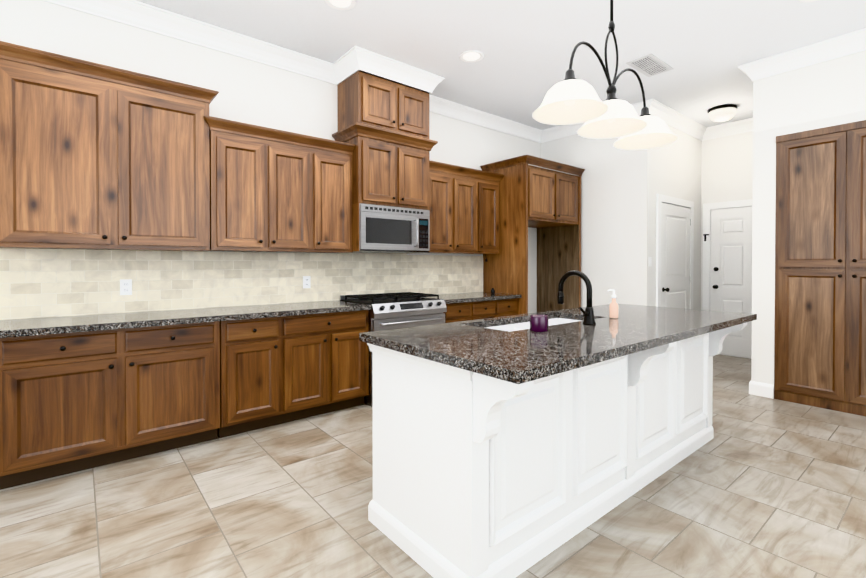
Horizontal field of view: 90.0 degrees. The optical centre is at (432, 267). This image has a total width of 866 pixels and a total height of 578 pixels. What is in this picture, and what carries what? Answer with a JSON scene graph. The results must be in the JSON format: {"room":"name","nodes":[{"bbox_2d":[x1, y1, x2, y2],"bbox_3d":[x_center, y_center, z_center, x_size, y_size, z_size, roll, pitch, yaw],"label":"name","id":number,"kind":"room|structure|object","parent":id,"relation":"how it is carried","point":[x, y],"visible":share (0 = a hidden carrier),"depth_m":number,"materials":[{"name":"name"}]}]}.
{"room":"kitchen","nodes":[
{"label":"kitchen","id":0,"kind":"room"},
{"bbox_2d":[0,0,540,313],"bbox_3d":[-1.737,-0.363,3.762,8.720,3.200,0.140,0,1,-39],"label":"wall","id":1,"kind":"structure","parent":0,"point":[257,93],"depth_m":3.69,"materials":[{"name":"paint"}]},
{"bbox_2d":[0,41,211,252],"bbox_3d":[-2.246,-0.733,3.036,1.175,1.205,0.328,0,1,-39],"label":"upper cabinet","id":2,"kind":"object","parent":1,"relation":"attached to","point":[95,157],"depth_m":2.87,"materials":[{"name":"brown wood"}]},
{"bbox_2d":[120,279,131,294],"bbox_3d":[-2.277,0.142,3.211,0.072,0.116,0.008,0,1,-39],"label":"outlet","id":3,"kind":"object","parent":1,"relation":"attached to","point":[125,284],"depth_m":3.21,"materials":[{"name":"white plastic"}]},
{"bbox_2d":[42,0,337,84],"bbox_3d":[-2.975,-1.876,2.575,5.318,0.150,0.100,0,1,-39],"label":"crown molding","id":4,"kind":"structure","parent":1,"relation":"attached to","point":[157,20],"depth_m":3.48,"materials":[{"name":"paint"}]},
{"bbox_2d":[212,117,315,252],"bbox_3d":[-1.474,-0.642,3.669,0.802,1.000,0.328,0,1,-39],"label":"upper cabinet","id":5,"kind":"object","parent":1,"relation":"attached to","point":[264,178],"depth_m":3.53,"materials":[{"name":"brown wood"}]},
{"bbox_2d":[303,276,310,287],"bbox_3d":[-1.194,0.134,4.099,0.072,0.116,0.008,0,1,-39],"label":"outlet","id":6,"kind":"object","parent":1,"relation":"attached to","point":[306,279],"depth_m":4.10,"materials":[{"name":"white plastic"}]},
{"bbox_2d":[316,137,351,252],"bbox_3d":[-1.005,-0.645,4.053,0.409,1.000,0.328,0,1,-39],"label":"upper cabinet","id":7,"kind":"object","parent":1,"relation":"attached to","point":[333,158],"depth_m":3.94,"materials":[{"name":"brown wood"}]},
{"bbox_2d":[330,53,354,83],"bbox_3d":[-0.813,-1.890,4.053,0.100,0.150,0.300,0,1,-39],"label":"crown molding","id":8,"kind":"structure","parent":1,"relation":"attached to","point":[338,70],"depth_m":4.14,"materials":[{"name":"paint"}]},
{"bbox_2d":[336,71,428,136],"bbox_3d":[-0.486,-1.573,4.402,0.840,0.488,0.433,0,1,-39],"label":"upper cabinet","id":9,"kind":"object","parent":1,"relation":"attached to","point":[375,100],"depth_m":4.18,"materials":[{"name":"brown wood"}]},
{"bbox_2d":[336,121,431,208],"bbox_3d":[-0.486,-0.966,4.408,0.840,0.725,0.433,0,1,-39],"label":"upper cabinet","id":10,"kind":"object","parent":1,"relation":"attached to","point":[390,166],"depth_m":4.19,"materials":[{"name":"brown wood"}]},
{"bbox_2d":[352,201,423,252],"bbox_3d":[-0.536,-0.380,4.339,0.668,0.440,0.484,0,1,-39],"label":"microwave","id":11,"kind":"object","parent":1,"relation":"attached to","point":[377,227],"depth_m":4.17,"materials":[{"name":"silver metal"}]},
{"bbox_2d":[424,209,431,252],"bbox_3d":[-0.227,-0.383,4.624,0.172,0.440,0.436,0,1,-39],"label":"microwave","id":12,"kind":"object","parent":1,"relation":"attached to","point":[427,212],"depth_m":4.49,"materials":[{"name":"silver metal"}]},
{"bbox_2d":[429,96,437,103],"bbox_3d":[-0.083,-1.895,4.651,0.100,0.150,0.300,0,1,-39],"label":"crown molding","id":13,"kind":"structure","parent":1,"relation":"attached to","point":[430,97],"depth_m":4.97,"materials":[{"name":"paint"}]},
{"bbox_2d":[432,161,479,252],"bbox_3d":[0.115,-0.659,4.971,0.792,0.970,0.328,0,1,-39],"label":"upper cabinet","id":14,"kind":"object","parent":1,"relation":"attached to","point":[455,189],"depth_m":4.88,"materials":[{"name":"brown wood"}]},
{"bbox_2d":[464,169,503,256],"bbox_3d":[0.577,-0.662,5.350,0.404,0.970,0.328,0,1,-39],"label":"upper cabinet","id":15,"kind":"object","parent":1,"relation":"attached to","point":[491,184],"depth_m":5.27,"materials":[{"name":"brown wood"}]},
{"bbox_2d":[429,97,541,142],"bbox_3d":[0.676,-1.904,5.568,2.436,0.150,0.100,0,1,-39],"label":"crown molding","id":16,"kind":"structure","parent":1,"relation":"attached to","point":[444,107],"depth_m":5.54,"materials":[{"name":"paint"}]},
{"bbox_2d":[484,157,579,228],"bbox_3d":[1.319,-0.949,5.718,1.085,0.736,0.696,0,1,-39],"label":"upper cabinet","id":17,"kind":"object","parent":1,"relation":"attached to","point":[534,197],"depth_m":5.31,"materials":[{"name":"brown wood"}]},
{"bbox_2d":[0,354,865,577],"bbox_3d":[1.151,1.307,1.658,10.500,0.100,7.200,0,1,-39],"label":"floor","id":18,"kind":"structure","parent":0,"point":[759,487],"depth_m":2.23,"materials":[{"name":"tile"}]},
{"bbox_2d":[0,321,223,489],"bbox_3d":[-2.145,0.810,2.952,1.148,0.870,0.608,0,1,-39],"label":"base cabinet","id":19,"kind":"object","parent":18,"relation":"on","point":[70,402],"depth_m":2.67,"materials":[{"name":"brown wood"}]},
{"bbox_2d":[0,301,370,336],"bbox_3d":[-1.672,0.352,3.316,2.395,0.040,0.638,0,1,-39],"label":"countertop","id":20,"kind":"structure","parent":19,"relation":"on","point":[87,322],"depth_m":2.99,"materials":[{"name":"grey stone"}]},
{"bbox_2d":[224,317,283,436],"bbox_3d":[-1.533,0.806,3.453,0.435,0.870,0.608,0,1,-39],"label":"base cabinet","id":21,"kind":"object","parent":18,"relation":"on","point":[253,350],"depth_m":3.24,"materials":[{"name":"brown wood"}]},
{"bbox_2d":[284,309,370,422],"bbox_3d":[-1.060,0.802,3.841,0.788,0.870,0.608,0,1,-39],"label":"base cabinet","id":22,"kind":"object","parent":18,"relation":"on","point":[326,364],"depth_m":3.59,"materials":[{"name":"brown wood"}]},
{"bbox_2d":[340,292,446,406],"bbox_3d":[-0.380,0.751,4.309,0.844,0.962,0.691,0,1,-39],"label":"range","id":23,"kind":"object","parent":18,"relation":"on","point":[388,311],"visible":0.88,"depth_m":4.07,"materials":[{"name":"silver metal"}]},
{"bbox_2d":[443,301,471,322],"bbox_3d":[0.068,0.793,4.766,0.410,0.870,0.608,0,1,-39],"label":"base cabinet","id":24,"kind":"object","parent":18,"relation":"on","point":[462,312],"depth_m":4.54,"materials":[{"name":"brown wood"}]},
{"bbox_2d":[472,297,519,319],"bbox_3d":[0.533,0.790,5.146,0.791,0.870,0.608,0,1,-39],"label":"base cabinet","id":25,"kind":"object","parent":18,"relation":"on","point":[480,309],"depth_m":4.91,"materials":[{"name":"brown wood"}]},
{"bbox_2d":[425,293,519,304],"bbox_3d":[0.384,0.336,5.001,1.201,0.040,0.638,0,1,-39],"label":"countertop","id":26,"kind":"structure","parent":25,"relation":"on","point":[450,298],"depth_m":4.87,"materials":[{"name":"grey stone"}]},
{"bbox_2d":[367,324,746,577],"bbox_3d":[0.926,0.803,2.574,2.481,0.890,0.932,0,1,-39],"label":"kitchen island","id":27,"kind":"object","parent":18,"relation":"on","point":[513,446],"depth_m":1.92,"materials":[{"name":"paint"}]},
{"bbox_2d":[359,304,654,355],"bbox_3d":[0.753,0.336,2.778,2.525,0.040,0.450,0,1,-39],"label":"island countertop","id":28,"kind":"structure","parent":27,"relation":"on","point":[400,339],"depth_m":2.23,"materials":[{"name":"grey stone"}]},
{"bbox_2d":[475,316,582,331],"bbox_3d":[0.637,0.452,2.632,0.970,0.212,0.390,0,1,-39],"label":"sink","id":29,"kind":"object","parent":28,"relation":"in","point":[511,325],"depth_m":2.82,"materials":[{"name":"white ceramic"}]},
{"bbox_2d":[411,308,756,383],"bbox_3d":[1.072,0.340,2.390,2.525,0.040,0.555,0,1,-39],"label":"island countertop","id":30,"kind":"structure","parent":27,"relation":"on","point":[521,356],"depth_m":1.89,"materials":[{"name":"grey stone"}]},
{"bbox_2d":[530,315,547,331],"bbox_3d":[0.543,0.282,2.217,0.092,0.078,0.092,0,1,-39],"label":"candle","id":31,"kind":"object","parent":30,"relation":"on","point":[538,323],"visible":1,"depth_m":2.18,"materials":[{"name":"purple glass"}]},
{"bbox_2d":[557,270,595,324],"bbox_3d":[0.806,0.166,2.512,0.149,0.305,0.246,0,1,-39],"label":"faucet","id":32,"kind":"object","parent":30,"relation":"on","point":[588,314],"visible":1,"depth_m":2.46,"materials":[{"name":"black metal"}]},
{"bbox_2d":[607,289,617,318],"bbox_3d":[1.135,0.225,2.728,0.069,0.183,0.054,0,1,-39],"label":"soap dispenser","id":33,"kind":"object","parent":30,"relation":"on","point":[613,310],"visible":1,"depth_m":2.72,"materials":[{"name":"beige"}]},
{"bbox_2d":[774,120,865,416],"bbox_3d":[3.753,0.002,3.869,0.656,2.468,0.996,0,1,-39],"label":"pantry","id":34,"kind":"object","parent":18,"relation":"on","point":[820,296],"visible":1,"depth_m":3.81,"materials":[{"name":"brown wood"}]},
{"bbox_2d":[136,0,865,129],"bbox_3d":[1.151,-1.993,1.627,10.500,0.100,7.200,0,1,-39],"label":"ceiling","id":35,"kind":"structure","parent":0,"point":[704,49],"depth_m":3.69,"materials":[{"name":"paint"}]},
{"bbox_2d":[325,0,355,9],"bbox_3d":[-0.679,-1.952,3.166,0.224,0.010,0.224,0,1,-39],"label":"recessed light","id":36,"kind":"object","parent":35,"relation":"in","point":[342,4],"visible":1,"depth_m":3.20,"materials":[{"name":"paint"}]},
{"bbox_2d":[346,46,443,95],"bbox_3d":[-0.316,-1.891,4.192,1.044,0.150,0.100,0,1,-39],"label":"crown molding","id":37,"kind":"structure","parent":35,"relation":"attached to","point":[357,58],"depth_m":4.12,"materials":[{"name":"paint"}]},
{"bbox_2d":[459,50,483,61],"bbox_3d":[0.357,-1.960,4.016,0.224,0.010,0.224,0,1,-39],"label":"recessed light","id":38,"kind":"object","parent":35,"relation":"in","point":[471,56],"visible":1,"depth_m":4.01,"materials":[{"name":"paint"}]},
{"bbox_2d":[533,0,677,149],"bbox_3d":[0.947,-1.342,2.293,1.114,1.212,0.344,0,1,-39],"label":"chandelier","id":39,"kind":"object","parent":35,"relation":"hanging from","point":[570,99],"visible":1,"depth_m":2.21,"materials":[{"name":"white glass"}]},
{"bbox_2d":[626,54,672,76],"bbox_3d":[2.111,-1.960,4.211,0.480,0.012,0.240,0,1,-39],"label":"ceiling vent","id":40,"kind":"object","parent":35,"relation":"in","point":[649,65],"visible":1,"depth_m":4.19,"materials":[{"name":"silver metal"}]},
{"bbox_2d":[708,104,737,120],"bbox_3d":[3.590,-1.904,5.373,0.310,0.146,0.310,0,1,-39],"label":"ceiling light","id":41,"kind":"object","parent":35,"relation":"attached to","point":[723,112],"visible":1,"depth_m":5.28,"materials":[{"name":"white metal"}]},
{"bbox_2d":[541,134,651,306],"bbox_3d":[2.124,-0.382,5.834,0.120,3.200,1.550,0,1,-39],"label":"wall","id":42,"kind":"structure","parent":0,"point":[616,218],"depth_m":5.53,"materials":[{"name":"paint"}]},
{"bbox_2d":[542,102,641,142],"bbox_3d":[2.076,-1.905,5.702,0.100,0.150,1.410,0,1,-39],"label":"crown molding","id":43,"kind":"structure","parent":42,"relation":"attached to","point":[560,131],"depth_m":6.02,"materials":[{"name":"paint"}]},
{"bbox_2d":[651,125,701,309],"bbox_3d":[3.235,-0.382,5.820,1.580,3.200,0.120,0,1,-39],"label":"wall","id":44,"kind":"structure","parent":0,"point":[676,168],"depth_m":5.82,"materials":[{"name":"paint"}]},
{"bbox_2d":[656,194,693,308],"bbox_3d":[3.216,0.150,5.674,1.116,2.138,0.086,0,1,-39],"label":"hall door","id":45,"kind":"structure","parent":44,"relation":"in","point":[674,247],"depth_m":5.66,"materials":[{"name":"paint"}]},
{"bbox_2d":[642,98,709,139],"bbox_3d":[3.170,-1.904,5.608,1.672,0.150,0.100,0,1,-39],"label":"crown molding","id":46,"kind":"structure","parent":44,"relation":"attached to","point":[671,117],"depth_m":5.60,"materials":[{"name":"paint"}]},
{"bbox_2d":[701,131,752,309],"bbox_3d":[5.628,-0.368,4.258,0.140,3.200,5.570,0,1,-39],"label":"wall","id":47,"kind":"structure","parent":0,"point":[727,169],"depth_m":6.03,"materials":[{"name":"paint"}]},
{"bbox_2d":[701,118,752,140],"bbox_3d":[5.572,-1.890,4.119,0.100,0.150,5.448,0,1,-39],"label":"crown molding","id":48,"kind":"structure","parent":47,"relation":"attached to","point":[746,125],"depth_m":5.93,"materials":[{"name":"paint"}]},
{"bbox_2d":[702,199,752,358],"bbox_3d":[4.230,0.149,5.787,0.086,2.138,1.136,0,1,-39],"label":"exterior door","id":49,"kind":"structure","parent":47,"relation":"in","point":[727,256],"depth_m":5.98,"materials":[{"name":"paint"}]},
{"bbox_2d":[751,51,865,384],"bbox_3d":[4.746,-0.353,2.746,0.660,3.200,4.350,0,1,-39],"label":"wall","id":50,"kind":"structure","parent":0,"point":[829,93],"depth_m":4.09,"materials":[{"name":"paint"}]},
{"bbox_2d":[749,381,768,394],"bbox_3d":[3.355,1.166,4.445,0.676,0.130,0.014,0,1,-39],"label":"baseboard","id":51,"kind":"structure","parent":50,"relation":"attached to","point":[754,387],"depth_m":4.19,"materials":[{"name":"paint"}]},
{"bbox_2d":[738,28,865,81],"bbox_3d":[4.418,-1.875,2.529,0.100,0.150,4.452,0,1,-39],"label":"crown molding","id":52,"kind":"structure","parent":50,"relation":"attached to","point":[853,42],"depth_m":3.85,"materials":[{"name":"paint"}]}
]}

